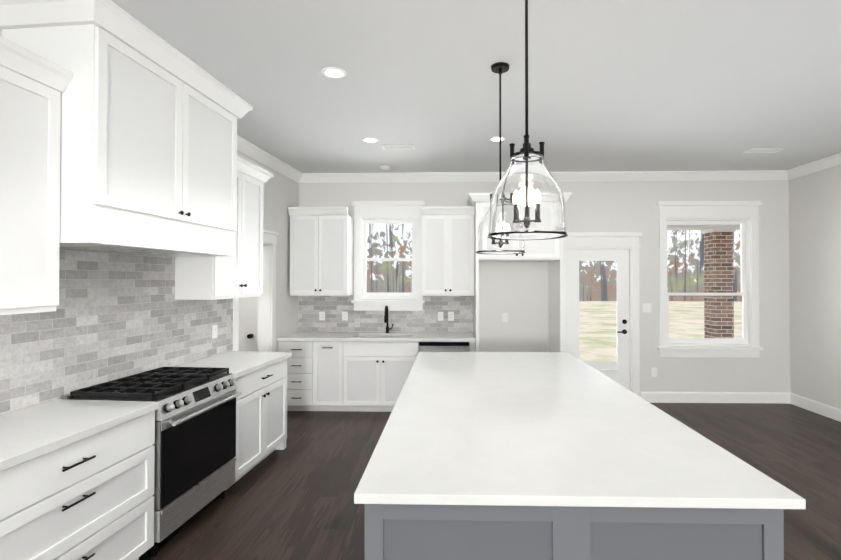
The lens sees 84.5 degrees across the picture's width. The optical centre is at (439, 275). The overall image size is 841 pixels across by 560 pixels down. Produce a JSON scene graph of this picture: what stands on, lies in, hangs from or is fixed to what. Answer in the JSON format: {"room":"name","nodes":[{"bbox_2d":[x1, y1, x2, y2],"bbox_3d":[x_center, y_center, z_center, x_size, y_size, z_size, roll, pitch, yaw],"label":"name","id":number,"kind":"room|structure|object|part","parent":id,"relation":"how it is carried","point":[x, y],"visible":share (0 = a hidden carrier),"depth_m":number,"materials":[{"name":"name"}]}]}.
{"room":"kitchen","nodes":[
{"label":"kitchen","id":0,"kind":"room"},
{"bbox_2d":[0,29,297,405],"bbox_3d":[-2.475,0.137,1.256,0.150,3.110,10.070,0,-1,5],"label":"wall","id":1,"kind":"structure","parent":0,"point":[280,193],"depth_m":5.75,"materials":[{"name":"white paint"}]},
{"bbox_2d":[0,36,71,314],"bbox_3d":[-2.230,-0.432,1.926,0.552,1.222,0.949,0,-1,1],"label":"upper cabinet","id":2,"kind":"object","parent":1,"relation":"attached to","point":[33,86],"depth_m":2.21,"materials":[{"name":"white wood"}]},
{"bbox_2d":[0,248,232,414],"bbox_3d":[-2.324,0.270,2.009,0.008,0.901,5.260,0,-1,5],"label":"backsplash","id":3,"kind":"structure","parent":1,"relation":"attached to","point":[115,315],"depth_m":3.05,"materials":[{"name":"tile"}]},
{"bbox_2d":[212,325,217,337],"bbox_3d":[-2.094,0.522,4.305,0.010,0.120,0.075,0,-1,5],"label":"outlet","id":4,"kind":"object","parent":3,"relation":"attached to","point":[214,331],"visible":1,"depth_m":4.29,"materials":[{"name":"white plastic"}]},
{"bbox_2d":[0,0,252,256],"bbox_3d":[-1.918,-0.777,3.055,0.613,1.242,1.550,0,-1,5],"label":"upper cabinet","id":5,"kind":"object","parent":1,"relation":"attached to","point":[148,143],"visible":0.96,"depth_m":2.62,"materials":[{"name":"white wood"}]},
{"bbox_2d":[175,156,273,299],"bbox_3d":[-1.910,-0.410,4.189,0.412,1.222,0.902,0,-1,5],"label":"upper cabinet","id":6,"kind":"object","parent":1,"relation":"attached to","point":[239,274],"visible":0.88,"depth_m":4.10,"materials":[{"name":"white wood"}]},
{"bbox_2d":[237,135,304,182],"bbox_3d":[-2.338,-1.361,1.484,0.753,0.110,9.603,0,-1,1],"label":"crown molding","id":7,"kind":"structure","parent":1,"relation":"attached to","point":[250,150],"depth_m":5.28,"materials":[{"name":"white wood"}]},
{"bbox_2d":[111,0,840,172],"bbox_3d":[-0.504,-1.456,1.429,10.280,0.080,9.920,0,-1,1],"label":"ceiling","id":8,"kind":"structure","parent":0,"point":[668,85],"depth_m":3.28,"materials":[{"name":"grey paint"}]},
{"bbox_2d":[322,67,345,77],"bbox_3d":[-0.729,-1.394,3.184,0.164,0.009,0.164,0,-1,1],"label":"recessed light","id":9,"kind":"object","parent":8,"relation":"in","point":[332,72],"visible":1,"depth_m":3.18,"materials":[{"name":"white"}]},
{"bbox_2d":[362,137,377,142],"bbox_3d":[-0.710,-1.379,4.714,0.164,0.009,0.164,0,-1,1],"label":"recessed light","id":10,"kind":"object","parent":8,"relation":"in","point":[370,140],"visible":0.94,"depth_m":4.71,"materials":[{"name":"white plastic"}]},
{"bbox_2d":[379,165,390,169],"bbox_3d":[-0.691,-1.352,5.814,0.139,0.038,0.139,0,-1,1],"label":"smoke detector","id":11,"kind":"object","parent":8,"relation":"attached to","point":[384,167],"visible":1,"depth_m":5.77,"materials":[{"name":"white plastic"}]},
{"bbox_2d":[382,145,414,149],"bbox_3d":[-0.443,-1.374,4.968,0.340,0.010,0.140,0,-1,1],"label":"ceiling vent","id":12,"kind":"object","parent":8,"relation":"in","point":[398,147],"visible":1,"depth_m":4.96,"materials":[{"name":"white"}]},
{"bbox_2d":[489,136,504,141],"bbox_3d":[0.580,-1.379,4.681,0.164,0.009,0.164,0,-1,1],"label":"recessed light","id":13,"kind":"object","parent":8,"relation":"in","point":[494,139],"visible":0.9,"depth_m":4.68,"materials":[{"name":"white"}]},
{"bbox_2d":[476,62,525,253],"bbox_3d":[0.404,-0.775,3.089,0.332,1.250,0.332,0,-1,1],"label":"pendant light","id":14,"kind":"object","parent":8,"relation":"hanging from","point":[485,245],"visible":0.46,"depth_m":3.01,"materials":[{"name":"black"}]},
{"bbox_3d":[0.404,-0.317,3.084,0.332,0.335,0.332,0,-1,1],"label":"lamp shade","id":15,"kind":"part","parent":14,"relation":"part of","materials":[{"name":"clear glass"}]},
{"bbox_2d":[487,0,567,239],"bbox_3d":[0.364,-0.786,1.940,0.332,1.250,0.332,0,-1,1],"label":"pendant light","id":16,"kind":"object","parent":8,"relation":"hanging from","point":[527,201],"visible":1,"depth_m":1.83,"materials":[{"name":"black"}]},
{"bbox_3d":[0.364,-0.329,1.935,0.332,0.335,0.332,0,-1,1],"label":"lamp shade","id":17,"kind":"part","parent":16,"relation":"part of","materials":[{"name":"clear glass"}]},
{"bbox_2d":[742,148,784,152],"bbox_3d":[3.551,-1.373,5.084,0.360,0.010,0.160,0,-1,1],"label":"ceiling vent","id":18,"kind":"object","parent":8,"relation":"in","point":[762,150],"visible":1,"depth_m":5.07,"materials":[{"name":"white metal"}]},
{"bbox_2d":[139,403,840,559],"bbox_3d":[-0.504,1.663,1.397,10.280,0.060,9.920,0,-1,1],"label":"floor","id":19,"kind":"structure","parent":0,"point":[293,499],"depth_m":3.68,"materials":[{"name":"brown wood"}]},
{"bbox_2d":[0,411,154,559],"bbox_3d":[-2.091,1.192,1.021,0.654,0.875,3.353,0,-1,5],"label":"base cabinet","id":20,"kind":"object","parent":19,"relation":"on","point":[90,498],"visible":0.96,"depth_m":2.20,"materials":[{"name":"white wood"}]},
{"bbox_2d":[0,399,159,471],"bbox_3d":[-2.096,0.732,1.026,0.643,0.041,3.357,0,-1,5],"label":"countertop","id":21,"kind":"structure","parent":20,"relation":"on","point":[30,433],"depth_m":2.28,"materials":[{"name":"stone"}]},
{"bbox_2d":[61,367,240,557],"bbox_3d":[-1.854,1.171,3.100,0.692,0.959,0.814,0,-1,5],"label":"range","id":22,"kind":"object","parent":19,"relation":"on","point":[195,444],"visible":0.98,"depth_m":2.96,"materials":[{"name":"silver metal"}]},
{"bbox_2d":[225,358,286,489],"bbox_3d":[-1.803,1.221,4.011,0.655,0.876,0.996,0,-1,5],"label":"base cabinet","id":23,"kind":"object","parent":19,"relation":"on","point":[261,417],"visible":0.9,"depth_m":3.92,"materials":[{"name":"white wood"}]},
{"bbox_2d":[174,351,291,377],"bbox_3d":[-1.808,0.762,4.028,0.643,0.041,1.022,0,-1,5],"label":"countertop","id":24,"kind":"structure","parent":23,"relation":"on","point":[239,363],"depth_m":4.03,"materials":[{"name":"stone"}]},
{"bbox_2d":[278,341,317,410],"bbox_3d":[-1.726,1.241,5.934,0.482,0.876,0.618,0,-1,1],"label":"base cabinet","id":25,"kind":"object","parent":19,"relation":"on","point":[302,367],"depth_m":5.62,"materials":[{"name":"white wood"}]},
{"bbox_2d":[277,332,475,341],"bbox_3d":[-0.766,0.781,5.901,2.411,0.041,0.643,0,-1,1],"label":"countertop","id":26,"kind":"structure","parent":25,"relation":"on","point":[395,336],"depth_m":5.75,"materials":[{"name":"stone"}]},
{"bbox_2d":[384,305,392,332],"bbox_3d":[-0.672,0.577,6.059,0.109,0.368,0.216,0,-1,1],"label":"faucet","id":27,"kind":"object","parent":26,"relation":"on","point":[386,319],"visible":1,"depth_m":6.12,"materials":[{"name":"black metal"}]},
{"bbox_2d":[318,341,349,410],"bbox_3d":[-1.327,1.241,5.924,0.423,0.876,0.618,0,-1,1],"label":"base cabinet","id":28,"kind":"object","parent":19,"relation":"on","point":[345,376],"depth_m":5.62,"materials":[{"name":"white wood"}]},
{"bbox_2d":[350,341,418,411],"bbox_3d":[-0.737,1.240,5.909,0.967,0.876,0.618,0,-1,1],"label":"base cabinet","id":29,"kind":"object","parent":19,"relation":"on","point":[379,371],"depth_m":5.61,"materials":[{"name":"white wood"}]},
{"bbox_2d":[419,342,468,351],"bbox_3d":[0.058,1.242,5.848,0.610,0.872,0.642,0,-1,1],"label":"dishwasher","id":30,"kind":"object","parent":19,"relation":"on","point":[443,346],"visible":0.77,"depth_m":5.58,"materials":[{"name":"silver metal"}]},
{"bbox_2d":[469,342,475,351],"bbox_3d":[0.403,1.240,5.889,0.073,0.876,0.598,0,-1,1],"label":"cabinet end panel","id":31,"kind":"object","parent":19,"relation":"on","point":[472,346],"depth_m":5.59,"materials":[{"name":"white wood"}]},
{"bbox_2d":[467,192,571,351],"bbox_3d":[0.957,0.352,5.801,1.203,2.650,0.762,0,-1,1],"label":"surround","id":32,"kind":"object","parent":19,"relation":"on","point":[550,251],"visible":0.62,"depth_m":5.53,"materials":[{"name":"white wood"}]},
{"bbox_2d":[364,504,783,559],"bbox_3d":[0.472,1.207,2.992,1.370,0.885,2.952,0,-1,1],"label":"kitchen island","id":33,"kind":"object","parent":19,"relation":"on","point":[436,532],"visible":0.21,"depth_m":1.53,"materials":[{"name":"grey wood"}]},
{"bbox_2d":[354,352,805,508],"bbox_3d":[0.482,0.746,2.997,1.450,0.033,3.010,0,-1,1],"label":"island countertop","id":34,"kind":"structure","parent":33,"relation":"on","point":[521,428],"depth_m":1.93,"materials":[{"name":"stone"}]},
{"bbox_2d":[298,180,789,392],"bbox_3d":[1.121,0.187,6.257,7.280,3.110,0.150,0,-1,1],"label":"wall","id":35,"kind":"structure","parent":0,"point":[517,292],"depth_m":6.15,"materials":[{"name":"white paint"}]},
{"bbox_2d":[288,207,353,295],"bbox_3d":[-1.548,-0.304,6.048,0.751,1.127,0.412,0,-1,1],"label":"upper cabinet","id":36,"kind":"object","parent":35,"relation":"attached to","point":[321,249],"visible":1,"depth_m":5.91,"materials":[{"name":"white wood"}]},
{"bbox_2d":[298,293,472,331],"bbox_3d":[-0.732,0.502,6.223,2.360,0.521,0.008,0,-1,1],"label":"backsplash","id":37,"kind":"structure","parent":35,"relation":"attached to","point":[333,308],"depth_m":6.22,"materials":[{"name":"tile"}]},
{"bbox_2d":[319,312,324,319],"bbox_3d":[-1.590,0.547,6.235,0.075,0.120,0.010,0,-1,1],"label":"electrical outlet","id":38,"kind":"object","parent":37,"relation":"attached to","point":[321,315],"visible":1,"depth_m":6.23,"materials":[{"name":"white plastic"}]},
{"bbox_2d":[342,312,347,320],"bbox_3d":[-1.280,0.547,6.227,0.075,0.120,0.010,0,-1,1],"label":"electrical outlet","id":39,"kind":"object","parent":37,"relation":"attached to","point":[344,315],"visible":1,"depth_m":6.22,"materials":[{"name":"white plastic"}]},
{"bbox_2d":[438,312,442,320],"bbox_3d":[0.009,0.546,6.194,0.075,0.120,0.010,0,-1,1],"label":"electrical outlet","id":40,"kind":"object","parent":37,"relation":"attached to","point":[440,316],"visible":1,"depth_m":6.19,"materials":[{"name":"white plastic"}]},
{"bbox_2d":[448,312,453,320],"bbox_3d":[0.149,0.546,6.190,0.075,0.120,0.010,0,-1,1],"label":"electrical outlet","id":41,"kind":"object","parent":37,"relation":"attached to","point":[450,316],"visible":1,"depth_m":6.19,"materials":[{"name":"white plastic"}]},
{"bbox_2d":[351,201,424,310],"bbox_3d":[-0.694,-0.265,6.281,0.984,1.475,0.205,0,-1,1],"label":"window","id":42,"kind":"structure","parent":35,"relation":"in","point":[386,212],"depth_m":6.22,"materials":[{"name":"white wood"}]},
{"bbox_2d":[421,206,474,295],"bbox_3d":[0.107,-0.304,6.005,0.671,1.127,0.412,0,-1,1],"label":"upper cabinet","id":43,"kind":"object","parent":35,"relation":"attached to","point":[447,250],"visible":1,"depth_m":5.87,"materials":[{"name":"white wood"}]},
{"bbox_2d":[502,313,507,321],"bbox_3d":[0.869,0.561,6.178,0.075,0.120,0.010,0,-1,1],"label":"outlet","id":44,"kind":"object","parent":35,"relation":"attached to","point":[504,317],"visible":1,"depth_m":6.18,"materials":[{"name":"white plastic"}]},
{"bbox_2d":[305,170,784,182],"bbox_3d":[1.351,-1.314,6.147,6.330,0.110,0.088,0,-1,1],"label":"crown molding","id":45,"kind":"structure","parent":35,"relation":"attached to","point":[751,174],"depth_m":6.13,"materials":[{"name":"white wood"}]},
{"bbox_2d":[567,249,629,389],"bbox_3d":[2.115,0.660,6.174,0.834,2.018,0.106,0,-1,1],"label":"back door","id":46,"kind":"structure","parent":35,"relation":"in","point":[620,375],"depth_m":6.18,"materials":[{"name":"white wood"}]},
{"bbox_2d":[563,232,641,395],"bbox_3d":[2.115,0.554,6.204,1.124,2.255,0.198,0,-1,1],"label":"door frame","id":47,"kind":"structure","parent":35,"relation":"attached to","point":[602,240],"depth_m":6.13,"materials":[{"name":"white wood"}]},
{"bbox_2d":[642,303,651,311],"bbox_3d":[2.748,0.431,6.131,0.118,0.120,0.009,0,-1,1],"label":"light switch","id":48,"kind":"object","parent":35,"relation":"attached to","point":[646,307],"visible":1,"depth_m":6.13,"materials":[{"name":"white plastic"}]},
{"bbox_2d":[651,368,656,376],"bbox_3d":[2.838,1.281,6.120,0.075,0.120,0.010,0,-1,1],"label":"electrical outlet","id":49,"kind":"object","parent":35,"relation":"attached to","point":[653,372],"visible":1,"depth_m":6.12,"materials":[{"name":"white plastic"}]},
{"bbox_2d":[657,201,763,357],"bbox_3d":[3.560,0.049,6.168,1.354,2.065,0.205,0,-1,1],"label":"window","id":50,"kind":"structure","parent":35,"relation":"in","point":[744,215],"depth_m":6.11,"materials":[{"name":"white wood"}]},
{"bbox_2d":[640,392,789,403],"bbox_3d":[3.614,1.610,6.095,1.911,0.140,0.016,0,-1,1],"label":"baseboard","id":51,"kind":"structure","parent":35,"relation":"attached to","point":[652,397],"depth_m":6.09,"materials":[{"name":"white wood"}]},
{"bbox_2d":[789,165,840,408],"bbox_3d":[4.557,0.136,1.207,0.150,3.110,9.770,0,-1,1],"label":"wall","id":52,"kind":"structure","parent":0,"point":[815,271],"depth_m":5.64,"materials":[{"name":"white paint"}]},
{"bbox_2d":[781,153,840,179],"bbox_3d":[4.440,-1.363,1.300,0.088,0.110,9.620,0,-1,1],"label":"crown molding","id":53,"kind":"structure","parent":52,"relation":"attached to","point":[834,160],"depth_m":5.61,"materials":[{"name":"white wood"}]},
{"bbox_2d":[789,393,840,421],"bbox_3d":[4.475,1.562,1.270,0.016,0.140,9.620,0,-1,1],"label":"baseboard","id":54,"kind":"structure","parent":52,"relation":"attached to","point":[828,411],"depth_m":5.62,"materials":[{"name":"white wood"}]},
{"label":"outside","id":55,"kind":"structure","parent":0,"visible":0},
{"bbox_2d":[577,301,742,360],"bbox_3d":[5.722,2.164,32.924,90.000,0.070,53.420,0,-1,1],"label":"ground","id":56,"kind":"structure","parent":55,"point":[680,314],"depth_m":18.73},
{"bbox_2d":[583,361,616,369],"bbox_3d":[3.573,1.803,7.823,5.400,0.150,3.120,0,-1,1],"label":"patio","id":57,"kind":"structure","parent":56,"relation":"on","point":[606,364],"depth_m":9.03,"materials":[{"name":"white concrete"}]},
{"bbox_2d":[701,228,735,337],"bbox_3d":[5.444,0.416,9.029,0.440,2.648,0.440,0,-1,1],"label":"brick column","id":58,"kind":"structure","parent":57,"relation":"on","point":[713,314],"depth_m":8.86,"materials":[{"name":"brown brick"}]},
{"bbox_2d":[667,225,739,229],"bbox_3d":[3.673,-1.037,7.849,5.600,0.230,3.120,0,-1,1],"label":"porch roof","id":59,"kind":"structure","parent":58,"relation":"on","point":[687,227],"depth_m":8.83,"materials":[{"name":"white"}]},
{"bbox_3d":[-3.331,0.176,5.130,2.463,3.110,2.674,0,-1,1],"label":"wall","id":60,"kind":"structure","parent":0,"visible":0},
{"bbox_2d":[239,297,257,351],"bbox_3d":[-2.582,0.655,5.568,0.811,2.020,0.152,0,-1,1],"label":"pantry door","id":61,"kind":"structure","parent":60,"relation":"in","point":[248,323],"depth_m":5.55,"materials":[{"name":"white wood"}]},
{"bbox_2d":[232,229,278,351],"bbox_3d":[-2.087,0.575,5.087,0.190,2.190,0.990,0,-1,5],"label":"door frame","id":62,"kind":"structure","parent":60,"relation":"attached to","point":[267,320],"depth_m":5.45,"materials":[{"name":"white wood"}]},
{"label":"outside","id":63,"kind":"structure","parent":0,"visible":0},
{"bbox_2d":[367,224,741,300],"bbox_3d":[10.896,-12.484,39.749,140.000,31.000,0.200,0,-1,1],"label":"trees","id":64,"kind":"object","parent":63,"point":[674,274],"depth_m":39.45,"materials":[{"name":"plant"}]}
]}

